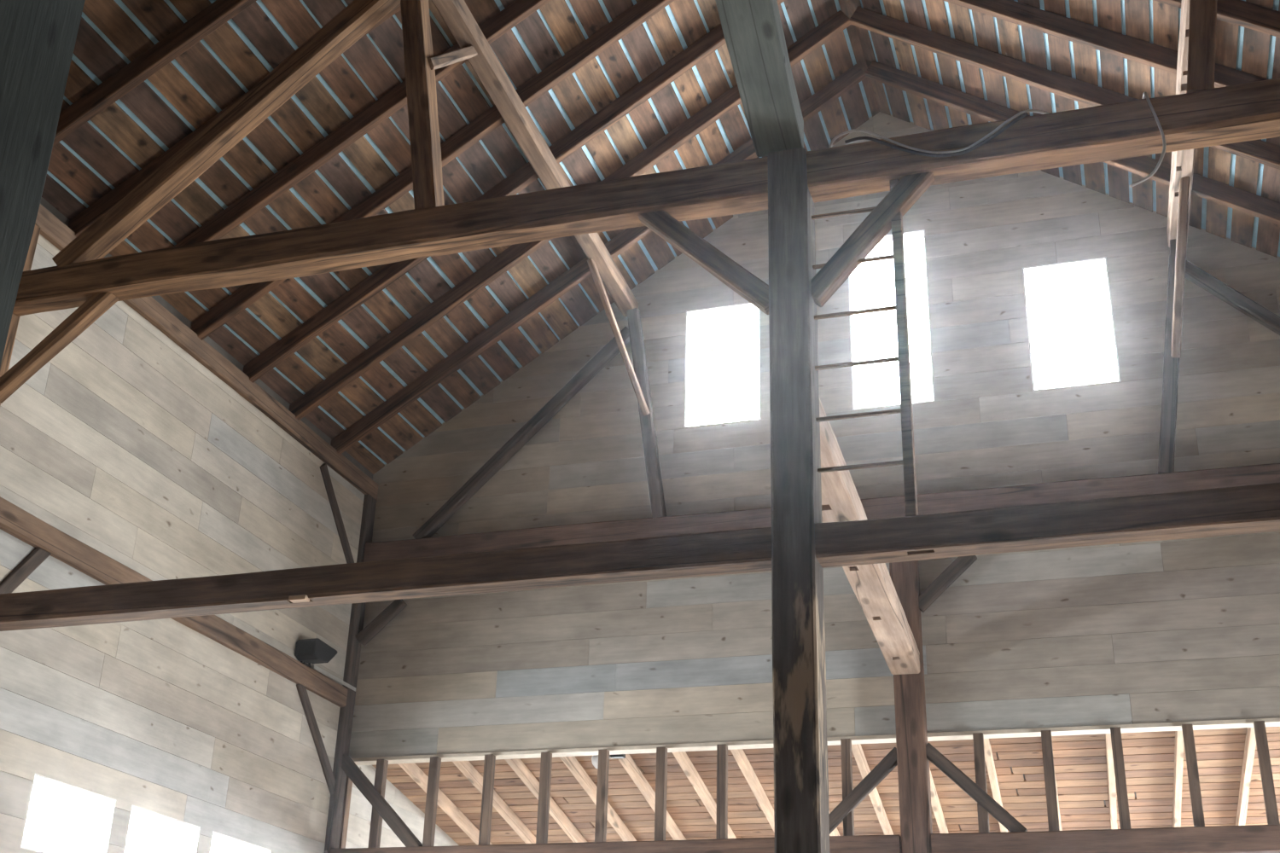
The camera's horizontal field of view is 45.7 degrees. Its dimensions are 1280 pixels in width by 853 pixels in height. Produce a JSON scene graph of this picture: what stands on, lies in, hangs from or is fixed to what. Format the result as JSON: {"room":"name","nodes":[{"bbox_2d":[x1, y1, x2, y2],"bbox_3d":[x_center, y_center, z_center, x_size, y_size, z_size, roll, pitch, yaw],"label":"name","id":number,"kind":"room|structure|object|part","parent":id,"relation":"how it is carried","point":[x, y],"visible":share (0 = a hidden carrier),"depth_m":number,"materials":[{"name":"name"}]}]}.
{"room":"barn interior","nodes":[
{"label":"barn interior","id":0,"kind":"room"},
{"bbox_2d":[0,197,373,852],"bbox_3d":[-5.685,0.929,8.356,0.170,8.410,16.850,-6,-26,17],"label":"wall","id":1,"kind":"structure","parent":0,"point":[123,443],"depth_m":13.13,"materials":[{"name":"grey wood"}]},
{"bbox_2d":[20,773,116,852],"bbox_3d":[-4.446,3.052,11.705,0.148,0.545,1.020,-6,-26,17],"label":"window","id":2,"kind":"structure","parent":1,"relation":"in","point":[101,838],"depth_m":11.96,"materials":[{"name":"white paint"}]},
{"bbox_2d":[123,805,200,852],"bbox_3d":[-4.075,3.552,12.766,0.148,0.545,1.020,-6,-26,17],"label":"window","id":3,"kind":"structure","parent":1,"relation":"in","point":[191,834],"depth_m":13.00,"materials":[{"name":"white paint"}]},
{"bbox_2d":[34,203,378,500],"bbox_3d":[-5.510,-2.584,10.031,0.208,0.208,16.390,-6,-26,17],"label":"wall plate","id":4,"kind":"object","parent":1,"relation":"attached to","point":[53,229],"visible":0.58,"depth_m":14.39,"materials":[{"name":"brown wood"}]},
{"bbox_2d":[52,0,256,146],"bbox_3d":[-2.215,-3.891,11.633,6.173,4.119,0.089,-6,-26,17],"label":"rafter","id":5,"kind":"object","parent":4,"relation":"on","point":[219,12],"visible":0.76,"depth_m":11.61,"materials":[{"name":"brown wood"}]},
{"bbox_2d":[68,5,401,237],"bbox_3d":[-1.941,-3.524,12.409,6.173,4.120,0.089,-6,-26,17],"label":"rafter","id":6,"kind":"object","parent":4,"relation":"on","point":[85,218],"visible":0.23,"depth_m":12.41,"materials":[{"name":"brown wood"}]},
{"bbox_2d":[174,0,550,246],"bbox_3d":[-1.671,-3.159,13.186,6.171,4.121,0.090,-6,-26,17],"label":"rafter","id":7,"kind":"object","parent":4,"relation":"on","point":[394,100],"visible":0.64,"depth_m":13.15,"materials":[{"name":"brown wood"}]},
{"bbox_2d":[190,0,674,340],"bbox_3d":[-1.399,-2.793,13.963,6.172,4.122,0.089,-6,-26,17],"label":"rafter","id":8,"kind":"object","parent":4,"relation":"on","point":[642,11],"visible":0.62,"depth_m":13.93,"materials":[{"name":"brown wood"}]},
{"bbox_2d":[242,0,785,383],"bbox_3d":[-1.126,-2.423,14.746,6.172,4.120,0.089,-6,-26,17],"label":"rafter","id":9,"kind":"object","parent":4,"relation":"on","point":[712,41],"visible":0.64,"depth_m":14.71,"materials":[{"name":"brown wood"}]},
{"bbox_2d":[288,10,851,420],"bbox_3d":[-0.855,-2.060,15.517,6.173,4.118,0.091,-6,-26,17],"label":"rafter","id":10,"kind":"object","parent":4,"relation":"on","point":[835,24],"visible":0.72,"depth_m":15.48,"materials":[{"name":"brown wood"}]},
{"bbox_2d":[330,64,866,454],"bbox_3d":[-0.585,-1.695,16.290,6.172,4.119,0.089,-6,-26,17],"label":"rafter","id":11,"kind":"object","parent":4,"relation":"on","point":[839,86],"visible":0.69,"depth_m":16.25,"materials":[{"name":"brown wood"}]},
{"bbox_2d":[209,831,271,852],"bbox_3d":[-3.709,4.046,13.813,0.148,0.545,1.020,-6,-26,17],"label":"window","id":12,"kind":"structure","parent":1,"relation":"in","point":[222,838],"depth_m":13.91,"materials":[{"name":"white paint"}]},
{"bbox_2d":[345,765,458,849],"bbox_3d":[-2.578,6.561,17.137,0.025,5.497,4.747,-6,-26,17],"label":"wall","id":13,"kind":"structure","parent":0,"point":[357,836],"depth_m":16.97,"materials":[{"name":"white paint"}]},
{"bbox_2d":[41,0,1279,474],"bbox_3d":[0.158,-5.013,9.153,13.000,4.307,17.120,-6,-26,17],"label":"ceiling","id":14,"kind":"structure","parent":0,"point":[165,108],"depth_m":14.36,"materials":[{"name":"brown wood"}]},
{"bbox_2d":[52,0,400,267],"bbox_3d":[-3.086,-2.305,11.584,2.716,2.320,0.196,-6,-26,17],"label":"roof beam","id":15,"kind":"structure","parent":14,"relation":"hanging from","point":[356,20],"depth_m":11.51,"materials":[{"name":"brown wood"}]},
{"bbox_2d":[349,111,1279,758],"bbox_3d":[2.625,-0.312,15.716,12.220,7.147,0.150,-6,-26,17],"label":"wall","id":16,"kind":"structure","parent":0,"point":[1176,631],"depth_m":15.32,"materials":[{"name":"grey wood"}]},
{"bbox_2d":[683,302,760,428],"bbox_3d":[0.911,-0.645,16.473,0.841,1.428,0.148,-6,-26,17],"label":"window","id":17,"kind":"structure","parent":16,"relation":"in","point":[712,311],"depth_m":16.58,"materials":[{"name":"white paint"}]},
{"bbox_2d":[351,717,1279,765],"bbox_3d":[2.520,2.913,14.218,11.720,0.036,0.175,-6,-26,17],"label":"wooden beam","id":18,"kind":"structure","parent":16,"relation":"attached to","point":[1237,724],"depth_m":14.32,"materials":[{"name":"beige wood"}]},
{"bbox_2d":[848,229,934,410],"bbox_3d":[2.650,-1.113,16.086,0.842,2.053,0.148,-6,-26,17],"label":"window","id":19,"kind":"structure","parent":16,"relation":"in","point":[915,235],"depth_m":16.11,"materials":[{"name":"white paint"}]},
{"bbox_2d":[1022,256,1120,390],"bbox_3d":[4.371,-1.014,15.437,0.841,1.428,0.148,-6,-26,17],"label":"window","id":20,"kind":"structure","parent":16,"relation":"in","point":[1097,262],"depth_m":15.56,"materials":[{"name":"white paint"}]},
{"bbox_2d":[372,727,1279,845],"bbox_3d":[3.284,4.005,16.378,12.400,1.004,5.000,-6,-26,17],"label":"ceiling","id":21,"kind":"structure","parent":0,"point":[1079,761],"depth_m":16.15,"materials":[{"name":"brown wood"}]},
{"bbox_2d":[397,762,492,844],"bbox_3d":[-2.087,4.622,17.816,0.068,0.987,4.646,-5,-26,15],"label":"rafter","id":22,"kind":"object","parent":21,"relation":"attached to","point":[413,770],"visible":0.53,"depth_m":17.39,"materials":[{"name":"beige wood"}]},
{"bbox_2d":[452,761,535,843],"bbox_3d":[-1.481,4.559,17.633,0.068,0.985,4.647,-5,-26,15],"label":"rafter","id":23,"kind":"object","parent":21,"relation":"attached to","point":[466,768],"visible":0.58,"depth_m":17.25,"materials":[{"name":"beige wood"}]},
{"bbox_2d":[504,758,587,843],"bbox_3d":[-0.911,4.498,17.463,0.067,0.990,4.646,-5,-26,15],"label":"rafter","id":24,"kind":"object","parent":21,"relation":"attached to","point":[517,765],"visible":0.54,"depth_m":17.10,"materials":[{"name":"beige wood"}]},
{"bbox_2d":[559,756,636,841],"bbox_3d":[-0.320,4.434,17.286,0.068,0.988,4.646,-5,-26,15],"label":"rafter","id":25,"kind":"object","parent":21,"relation":"attached to","point":[573,765],"visible":0.51,"depth_m":16.61,"materials":[{"name":"beige wood"}]},
{"bbox_2d":[617,754,686,840],"bbox_3d":[0.262,4.373,17.111,0.067,0.988,4.646,-5,-26,15],"label":"rafter","id":26,"kind":"object","parent":21,"relation":"attached to","point":[628,764],"visible":0.49,"depth_m":16.45,"materials":[{"name":"beige wood"}]},
{"bbox_2d":[591,754,625,768],"bbox_3d":[-0.326,3.366,15.391,0.347,0.200,0.153,-6,-26,17],"label":"light","id":27,"kind":"object","parent":26,"relation":"attached to","point":[595,759],"visible":0.38,"depth_m":15.35,"materials":[{"name":"white paint"}]},
{"bbox_3d":[-0.416,3.399,15.407,0.160,0.147,0.153,-6,-26,17],"label":"bulb glass","id":28,"kind":"part","parent":27,"relation":"part of","materials":[{"name":"white glass"}]},
{"bbox_2d":[672,751,736,838],"bbox_3d":[0.843,4.311,16.937,0.067,0.988,4.646,-5,-26,15],"label":"rafter","id":29,"kind":"object","parent":21,"relation":"attached to","point":[682,758],"visible":0.48,"depth_m":16.22,"materials":[{"name":"beige wood"}]},
{"bbox_2d":[730,749,774,832],"bbox_3d":[1.424,4.249,16.763,0.067,0.989,4.645,-5,-26,15],"label":"rafter","id":30,"kind":"object","parent":21,"relation":"attached to","point":[739,755],"visible":0.52,"depth_m":16.08,"materials":[{"name":"beige wood"}]},
{"bbox_2d":[828,810,840,836],"bbox_3d":[2.001,4.186,16.591,0.068,0.987,4.646,-5,-26,15],"label":"rafter","id":31,"kind":"object","parent":21,"relation":"attached to","point":[834,833],"visible":0.02,"depth_m":17.04,"materials":[{"name":"beige wood"}]},
{"bbox_2d":[851,744,893,835],"bbox_3d":[2.582,4.125,16.417,0.068,0.986,4.646,-5,-26,15],"label":"rafter","id":32,"kind":"object","parent":21,"relation":"attached to","point":[857,750],"visible":0.49,"depth_m":16.04,"materials":[{"name":"beige wood"}]},
{"bbox_2d":[929,768,948,833],"bbox_3d":[3.167,4.062,16.241,0.067,0.987,4.646,-5,-26,15],"label":"rafter","id":33,"kind":"object","parent":21,"relation":"attached to","point":[935,804],"visible":0.3,"depth_m":16.19,"materials":[{"name":"beige wood"}]},
{"bbox_2d":[983,738,1007,832],"bbox_3d":[3.788,3.997,16.055,0.067,0.984,4.647,-5,-26,15],"label":"rafter","id":34,"kind":"object","parent":21,"relation":"attached to","point":[988,754],"visible":0.42,"depth_m":15.31,"materials":[{"name":"beige wood"}]},
{"bbox_2d":[1054,774,1062,831],"bbox_3d":[4.340,3.938,15.890,0.067,0.987,4.646,-5,-26,15],"label":"rafter","id":35,"kind":"object","parent":21,"relation":"attached to","point":[1059,815],"visible":0.15,"depth_m":15.96,"materials":[{"name":"beige wood"}]},
{"bbox_2d":[1105,733,1117,829],"bbox_3d":[4.888,3.880,15.725,0.068,0.988,4.646,-5,-26,15],"label":"rafter","id":36,"kind":"object","parent":21,"relation":"attached to","point":[1111,777],"visible":0.48,"depth_m":15.20,"materials":[{"name":"beige wood"}]},
{"bbox_2d":[1172,730,1183,827],"bbox_3d":[5.494,3.814,15.545,0.068,0.989,4.646,-5,-26,15],"label":"rafter","id":37,"kind":"object","parent":21,"relation":"attached to","point":[1178,755],"visible":0.55,"depth_m":15.00,"materials":[{"name":"beige wood"}]},
{"bbox_2d":[1235,727,1256,826],"bbox_3d":[6.099,3.750,15.363,0.068,0.987,4.646,-5,-26,15],"label":"rafter","id":38,"kind":"object","parent":21,"relation":"attached to","point":[1250,741],"visible":0.55,"depth_m":14.82,"materials":[{"name":"beige wood"}]},
{"bbox_3d":[0.593,5.128,6.993,12.320,0.200,21.900,-6,-26,17],"label":"floor","id":39,"kind":"structure","parent":0,"visible":0},
{"bbox_2d":[0,224,40,406],"bbox_3d":[-4.959,1.992,10.246,0.209,7.900,0.258,-6,-26,17],"label":"wall post","id":40,"kind":"object","parent":39,"relation":"on","point":[14,320],"visible":0.23,"depth_m":11.55,"materials":[{"name":"brown wood"}]},
{"bbox_2d":[0,547,51,594],"bbox_3d":[-4.737,1.256,11.157,0.104,1.184,0.935,-6,-26,16],"label":"brace","id":41,"kind":"object","parent":40,"relation":"attached to","point":[37,555],"visible":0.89,"depth_m":11.42,"materials":[{"name":"brown wood"}]},
{"bbox_2d":[0,291,119,403],"bbox_3d":[-4.338,-0.610,11.244,0.934,0.842,0.132,-6,-26,16],"label":"knee brace","id":42,"kind":"object","parent":40,"relation":"attached to","point":[97,305],"visible":0.96,"depth_m":11.20,"materials":[{"name":"brown wood"}]},
{"bbox_2d":[0,0,85,367],"bbox_3d":[-3.267,-0.253,6.808,0.330,9.200,0.750,-6,-26,17],"label":"post","id":43,"kind":"object","parent":39,"relation":"on","point":[37,37],"visible":1,"depth_m":7.48,"materials":[{"name":"grey wood"}]},
{"bbox_2d":[338,775,352,849],"bbox_3d":[-3.126,5.780,14.839,0.124,4.967,0.104,-6,-26,17],"label":"stud","id":44,"kind":"object","parent":39,"relation":"on","point":[348,782],"visible":0.43,"depth_m":15.63,"materials":[{"name":"brown wood"}]},
{"bbox_2d":[324,494,376,852],"bbox_3d":[-3.181,4.387,15.327,0.211,7.900,0.212,-6,-26,17],"label":"post","id":45,"kind":"object","parent":39,"relation":"on","point":[353,649],"visible":0.47,"depth_m":15.97,"materials":[{"name":"brown wood"}]},
{"bbox_2d":[0,496,348,707],"bbox_3d":[-4.017,1.694,13.493,0.207,0.216,5.660,-6,-26,17],"label":"beam","id":46,"kind":"structure","parent":45,"relation":"attached to","point":[15,521],"depth_m":12.68,"materials":[{"name":"brown wood"}]},
{"bbox_2d":[294,638,337,667],"bbox_3d":[-3.257,2.296,15.275,0.230,0.230,0.461,-6,-26,17],"label":"loudspeaker","id":47,"kind":"object","parent":46,"relation":"on","point":[310,651],"visible":1,"depth_m":15.11,"materials":[{"name":"black paint"}]},
{"bbox_2d":[313,664,355,692],"bbox_3d":[-3.149,2.603,15.706,0.008,0.037,0.920,-6,-26,17],"label":"strap","id":48,"kind":"object","parent":46,"relation":"on","point":[315,667],"visible":1,"depth_m":15.68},
{"bbox_2d":[296,684,335,795],"bbox_3d":[-3.280,3.143,15.337,0.103,0.983,1.016,-6,-26,17],"label":"brace","id":49,"kind":"object","parent":45,"relation":"attached to","point":[309,714],"visible":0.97,"depth_m":15.30,"materials":[{"name":"brown wood"}]},
{"bbox_2d":[319,463,354,564],"bbox_3d":[-3.226,1.081,16.261,0.106,1.100,1.105,-6,-26,17],"label":"brace","id":50,"kind":"object","parent":45,"relation":"attached to","point":[336,514],"visible":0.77,"depth_m":16.17,"materials":[{"name":"brown wood"}]},
{"bbox_2d":[355,599,407,645],"bbox_3d":[-2.766,2.081,16.268,0.542,0.509,0.102,-6,-26,16],"label":"brace","id":51,"kind":"object","parent":45,"relation":"attached to","point":[365,636],"visible":0.9,"depth_m":16.23,"materials":[{"name":"brown wood"}]},
{"bbox_2d":[341,753,422,847],"bbox_3d":[-2.645,3.818,15.409,1.040,1.038,0.104,-6,-26,17],"label":"brace","id":52,"kind":"object","parent":45,"relation":"attached to","point":[349,767],"visible":1,"depth_m":15.36,"materials":[{"name":"brown wood"}]},
{"bbox_2d":[330,834,901,852],"bbox_3d":[-0.368,4.080,14.478,5.690,0.221,0.185,-6,-26,17],"label":"beam","id":53,"kind":"structure","parent":45,"relation":"attached to","point":[859,844],"depth_m":14.23,"materials":[{"name":"brown wood"}]},
{"bbox_2d":[367,759,388,848],"bbox_3d":[-2.663,3.846,15.465,0.091,0.907,0.092,-6,-26,17],"label":"stud","id":54,"kind":"object","parent":53,"relation":"on","point":[381,765],"visible":0.86,"depth_m":15.41,"materials":[{"name":"wood"}]},
{"bbox_2d":[422,756,441,846],"bbox_3d":[-2.095,3.787,15.297,0.089,0.907,0.092,-6,-26,17],"label":"stud","id":55,"kind":"object","parent":53,"relation":"on","point":[435,762],"visible":0.91,"depth_m":15.27,"materials":[{"name":"brown wood"}]},
{"bbox_2d":[478,754,495,844],"bbox_3d":[-1.519,3.724,15.122,0.091,0.907,0.092,-6,-26,17],"label":"stud","id":56,"kind":"object","parent":53,"relation":"on","point":[490,759],"visible":0.91,"depth_m":15.09,"materials":[{"name":"brown wood"}]},
{"bbox_2d":[535,751,552,843],"bbox_3d":[-0.943,3.664,14.953,0.090,0.907,0.093,-6,-26,17],"label":"stud","id":57,"kind":"object","parent":53,"relation":"on","point":[546,758],"visible":0.91,"depth_m":14.92,"materials":[{"name":"brown wood"}]},
{"bbox_2d":[594,749,609,842],"bbox_3d":[-0.368,3.602,14.778,0.090,0.907,0.092,-6,-26,17],"label":"stud","id":58,"kind":"object","parent":53,"relation":"on","point":[603,755],"visible":0.91,"depth_m":14.74,"materials":[{"name":"brown wood"}]},
{"bbox_2d":[654,746,667,841],"bbox_3d":[0.202,3.541,14.607,0.090,0.907,0.092,-6,-26,17],"label":"stud","id":59,"kind":"object","parent":53,"relation":"on","point":[661,753],"visible":0.91,"depth_m":14.57,"materials":[{"name":"wood"}]},
{"bbox_2d":[715,744,727,839],"bbox_3d":[0.781,3.480,14.437,0.090,0.907,0.092,-6,-26,17],"label":"stud","id":60,"kind":"object","parent":53,"relation":"on","point":[722,750],"visible":0.91,"depth_m":14.40,"materials":[{"name":"brown wood"}]},
{"bbox_2d":[840,738,854,836],"bbox_3d":[1.923,3.357,14.092,0.090,0.907,0.092,-6,-26,17],"label":"stud","id":61,"kind":"object","parent":53,"relation":"on","point":[846,744],"visible":0.88,"depth_m":14.09,"materials":[{"name":"brown wood"}]},
{"bbox_2d":[767,147,829,852],"bbox_3d":[0.877,1.611,8.352,0.258,7.340,0.279,-6,-26,17],"label":"post","id":62,"kind":"object","parent":39,"relation":"on","point":[801,814],"visible":0.94,"depth_m":8.71,"materials":[{"name":"brown wood"}]},
{"bbox_2d":[0,482,1279,631],"bbox_3d":[0.676,0.723,8.839,11.600,0.225,0.217,-6,-26,17],"label":"cross beam","id":63,"kind":"structure","parent":62,"relation":"attached to","point":[1255,509],"depth_m":8.93,"materials":[{"name":"brown wood"}]},
{"bbox_2d":[811,179,918,516],"bbox_3d":[1.337,-0.478,9.195,0.568,2.275,0.090,-6,-26,17],"label":"ladder","id":64,"kind":"object","parent":63,"relation":"on","point":[908,462],"visible":0.94,"depth_m":9.07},
{"bbox_3d":[1.579,-0.504,9.122,0.060,2.275,0.090,-6,-26,17],"label":"rail","id":65,"kind":"part","parent":64,"relation":"part of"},
{"bbox_2d":[12,77,1279,316],"bbox_3d":[0.753,-1.578,9.917,11.600,0.301,0.248,-6,-26,17],"label":"tie beam","id":66,"kind":"structure","parent":62,"relation":"on","point":[1247,112],"depth_m":10.01,"materials":[{"name":"brown wood"}]},
{"bbox_2d":[400,0,444,209],"bbox_3d":[-1.621,-2.565,11.220,0.555,2.486,0.205,-6,-26,16],"label":"post","id":67,"kind":"object","parent":66,"relation":"on","point":[420,79],"visible":0.94,"depth_m":11.01,"materials":[{"name":"brown wood"}]},
{"bbox_2d":[427,45,477,69],"bbox_3d":[-1.509,-2.926,12.074,0.125,1.234,1.359,-1,-25,6],"label":"brace","id":68,"kind":"object","parent":67,"relation":"attached to","point":[459,55],"visible":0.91,"depth_m":11.92,"materials":[{"name":"brown wood"}]},
{"bbox_2d":[431,0,638,317],"bbox_3d":[-1.284,-3.058,13.275,0.188,0.178,8.554,-5,-26,15],"label":"diagonal beam","id":69,"kind":"structure","parent":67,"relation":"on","point":[456,15],"depth_m":13.78,"materials":[{"name":"brown wood"}]},
{"bbox_2d":[715,0,803,157],"bbox_3d":[0.214,-3.179,7.098,0.319,0.261,6.322,-4,-25,12],"label":"overhead beam","id":70,"kind":"structure","parent":66,"relation":"on","point":[753,30],"depth_m":9.10,"materials":[{"name":"grey wood"}]},
{"bbox_2d":[844,112,1027,157],"bbox_3d":[1.845,-1.773,9.487,1.130,0.267,0.071,-6,-26,17],"label":"cable","id":71,"kind":"object","parent":66,"relation":"hanging from","point":[1025,114],"visible":1,"depth_m":9.40,"materials":[{"name":"grey rubber"}]},
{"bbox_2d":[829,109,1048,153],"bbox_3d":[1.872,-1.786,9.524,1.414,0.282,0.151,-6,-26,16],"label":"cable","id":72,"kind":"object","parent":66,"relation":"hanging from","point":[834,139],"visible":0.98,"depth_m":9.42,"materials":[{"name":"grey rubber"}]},
{"bbox_2d":[1129,92,1165,187],"bbox_3d":[3.015,-1.694,9.092,0.232,0.677,0.185,-6,-26,17],"label":"hanging cable","id":73,"kind":"object","parent":66,"relation":"hanging from","point":[1144,95],"visible":0.98,"depth_m":8.96,"materials":[{"name":"grey rubber"}]},
{"bbox_2d":[1186,0,1216,93],"bbox_3d":[3.586,-3.071,9.636,0.508,2.392,0.205,-6,-26,16],"label":"post","id":74,"kind":"object","parent":66,"relation":"on","point":[1202,13],"visible":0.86,"depth_m":9.22,"materials":[{"name":"brown wood"}]},
{"bbox_2d":[1166,0,1195,247],"bbox_3d":[4.335,-3.463,11.849,0.187,0.177,7.955,-5,-25,15],"label":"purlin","id":75,"kind":"object","parent":74,"relation":"on","point":[1183,161],"visible":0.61,"depth_m":13.93,"materials":[{"name":"beige wood"}]},
{"bbox_2d":[849,6,1279,169],"bbox_3d":[5.021,-2.687,13.761,6.172,4.120,0.091,-6,-26,17],"label":"rafter","id":76,"kind":"object","parent":75,"relation":"on","point":[1259,151],"visible":0.75,"depth_m":14.58,"materials":[{"name":"brown wood"}]},
{"bbox_2d":[865,60,1279,225],"bbox_3d":[5.291,-2.323,14.532,6.173,4.118,0.091,-6,-26,17],"label":"rafter","id":77,"kind":"object","parent":75,"relation":"on","point":[1261,207],"visible":0.67,"depth_m":14.86,"materials":[{"name":"brown wood"}]},
{"bbox_2d":[942,0,1267,87],"bbox_3d":[4.751,-3.052,12.988,6.173,4.118,0.090,-6,-26,17],"label":"rafter","id":78,"kind":"object","parent":75,"relation":"on","point":[1121,45],"visible":0.82,"depth_m":13.39,"materials":[{"name":"brown wood"}]},
{"bbox_2d":[1153,0,1279,37],"bbox_3d":[4.475,-3.419,12.202,6.171,4.119,0.089,-6,-26,17],"label":"rafter","id":79,"kind":"object","parent":75,"relation":"on","point":[1255,17],"visible":0.81,"depth_m":11.97,"materials":[{"name":"brown wood"}]},
{"bbox_2d":[637,210,768,314],"bbox_3d":[0.411,-1.117,9.813,1.005,0.975,0.123,-6,-26,17],"label":"knee brace","id":80,"kind":"object","parent":62,"relation":"attached to","point":[734,276],"visible":0.86,"depth_m":9.72,"materials":[{"name":"brown wood"}]},
{"bbox_2d":[811,171,934,307],"bbox_3d":[1.476,-1.249,9.504,0.935,1.005,0.124,-6,-26,17],"label":"knee brace","id":81,"kind":"object","parent":62,"relation":"attached to","point":[909,189],"visible":0.81,"depth_m":9.44,"materials":[{"name":"brown wood"}]},
{"bbox_2d":[889,560,932,852],"bbox_3d":[2.477,4.182,13.469,0.276,7.040,0.211,-6,-26,17],"label":"wall post","id":82,"kind":"object","parent":39,"relation":"on","point":[910,700],"visible":0.69,"depth_m":13.98,"materials":[{"name":"brown wood"}]},
{"bbox_2d":[363,463,1279,562],"bbox_3d":[2.534,0.851,14.998,11.560,0.289,0.210,-6,-26,17],"label":"horizontal beam","id":83,"kind":"structure","parent":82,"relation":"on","point":[1088,489],"depth_m":14.99,"materials":[{"name":"brown wood"}]},
{"bbox_2d":[412,326,630,539],"bbox_3d":[-1.262,0.093,16.647,2.447,2.343,0.127,-6,-26,17],"label":"strut","id":84,"kind":"object","parent":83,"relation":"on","point":[598,362],"visible":0.96,"depth_m":16.59,"materials":[{"name":"wood"}]},
{"bbox_2d":[626,308,666,518],"bbox_3d":[0.066,-0.157,16.290,0.498,2.519,0.126,-6,-26,16],"label":"post","id":85,"kind":"object","parent":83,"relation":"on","point":[648,428],"visible":0.92,"depth_m":16.17,"materials":[{"name":"wood"}]},
{"bbox_2d":[586,258,649,415],"bbox_3d":[-0.226,-0.942,16.033,0.073,1.389,1.208,-14,-29,31],"label":"brace","id":86,"kind":"object","parent":85,"relation":"attached to","point":[591,264],"visible":1,"depth_m":16.00,"materials":[{"name":"brown wood"}]},
{"bbox_2d":[1157,238,1179,473],"bbox_3d":[5.164,-0.701,14.763,0.531,2.523,0.126,-6,-26,16],"label":"post","id":87,"kind":"object","parent":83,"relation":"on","point":[1171,368],"visible":0.72,"depth_m":14.55,"materials":[{"name":"wood"}]},
{"bbox_2d":[1170,176,1189,357],"bbox_3d":[5.129,-1.513,14.428,0.096,1.390,1.196,-1,-25,6],"label":"brace","id":88,"kind":"object","parent":87,"relation":"attached to","point":[1181,244],"visible":1,"depth_m":14.39,"materials":[{"name":"brown wood"}]},
{"bbox_2d":[1185,260,1279,335],"bbox_3d":[6.429,-0.706,14.331,2.345,2.291,0.128,-6,-26,17],"label":"strut","id":89,"kind":"object","parent":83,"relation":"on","point":[1194,274],"visible":0.87,"depth_m":14.77,"materials":[{"name":"brown wood"}]},
{"bbox_2d":[829,746,897,834],"bbox_3d":[1.993,3.401,13.985,0.907,0.867,0.104,-6,-26,17],"label":"brace","id":90,"kind":"object","parent":82,"relation":"attached to","point":[875,777],"visible":0.76,"depth_m":13.95,"materials":[{"name":"brown wood"}]},
{"bbox_2d":[819,398,920,674],"bbox_3d":[1.726,1.059,11.772,0.276,0.216,5.663,-5,-26,15],"label":"beam","id":91,"kind":"structure","parent":82,"relation":"attached to","point":[872,585],"depth_m":11.91,"materials":[{"name":"beige wood"}]},
{"bbox_2d":[918,555,977,612],"bbox_3d":[2.923,1.474,14.565,0.625,0.594,0.103,-6,-26,17],"label":"brace","id":92,"kind":"object","parent":82,"relation":"attached to","point":[961,564],"visible":0.86,"depth_m":14.52,"materials":[{"name":"brown wood"}]},
{"bbox_2d":[925,743,1027,831],"bbox_3d":[2.998,3.277,13.687,0.897,0.882,0.102,-6,-26,17],"label":"brace","id":93,"kind":"object","parent":82,"relation":"attached to","point":[980,796],"visible":0.98,"depth_m":13.64,"materials":[{"name":"brown wood"}]},
{"bbox_2d":[930,825,1279,852],"bbox_3d":[5.281,3.478,12.786,5.595,0.223,0.187,-6,-26,17],"label":"horizontal beam","id":94,"kind":"structure","parent":82,"relation":"attached to","point":[1252,839],"depth_m":13.04,"materials":[{"name":"brown wood"}]},
{"bbox_2d":[972,733,989,832],"bbox_3d":[3.086,3.233,13.745,0.092,0.907,0.092,-6,-26,17],"label":"stud","id":95,"kind":"object","parent":94,"relation":"on","point":[979,749],"visible":0.88,"depth_m":13.74,"materials":[{"name":"wood"}]},
{"bbox_2d":[1041,730,1059,831],"bbox_3d":[3.662,3.172,13.572,0.090,0.907,0.092,-6,-26,17],"label":"stud","id":96,"kind":"object","parent":94,"relation":"on","point":[1047,750],"visible":0.91,"depth_m":13.53,"materials":[{"name":"brown wood"}]},
{"bbox_2d":[1110,727,1130,829],"bbox_3d":[4.236,3.111,13.402,0.091,0.907,0.093,-6,-26,17],"label":"stud","id":97,"kind":"object","parent":94,"relation":"on","point":[1124,814],"visible":0.91,"depth_m":13.36,"materials":[{"name":"brown wood"}]},
{"bbox_2d":[1181,724,1204,826],"bbox_3d":[4.814,3.049,13.226,0.089,0.907,0.092,-6,-26,17],"label":"stud","id":98,"kind":"object","parent":94,"relation":"on","point":[1188,733],"visible":0.91,"depth_m":13.19,"materials":[{"name":"wood"}]},
{"bbox_2d":[1253,721,1279,825],"bbox_3d":[5.380,2.989,13.059,0.090,0.907,0.092,-6,-26,17],"label":"stud","id":99,"kind":"object","parent":94,"relation":"on","point":[1271,812],"visible":0.91,"depth_m":13.03,"materials":[{"name":"brown wood"}]}
]}

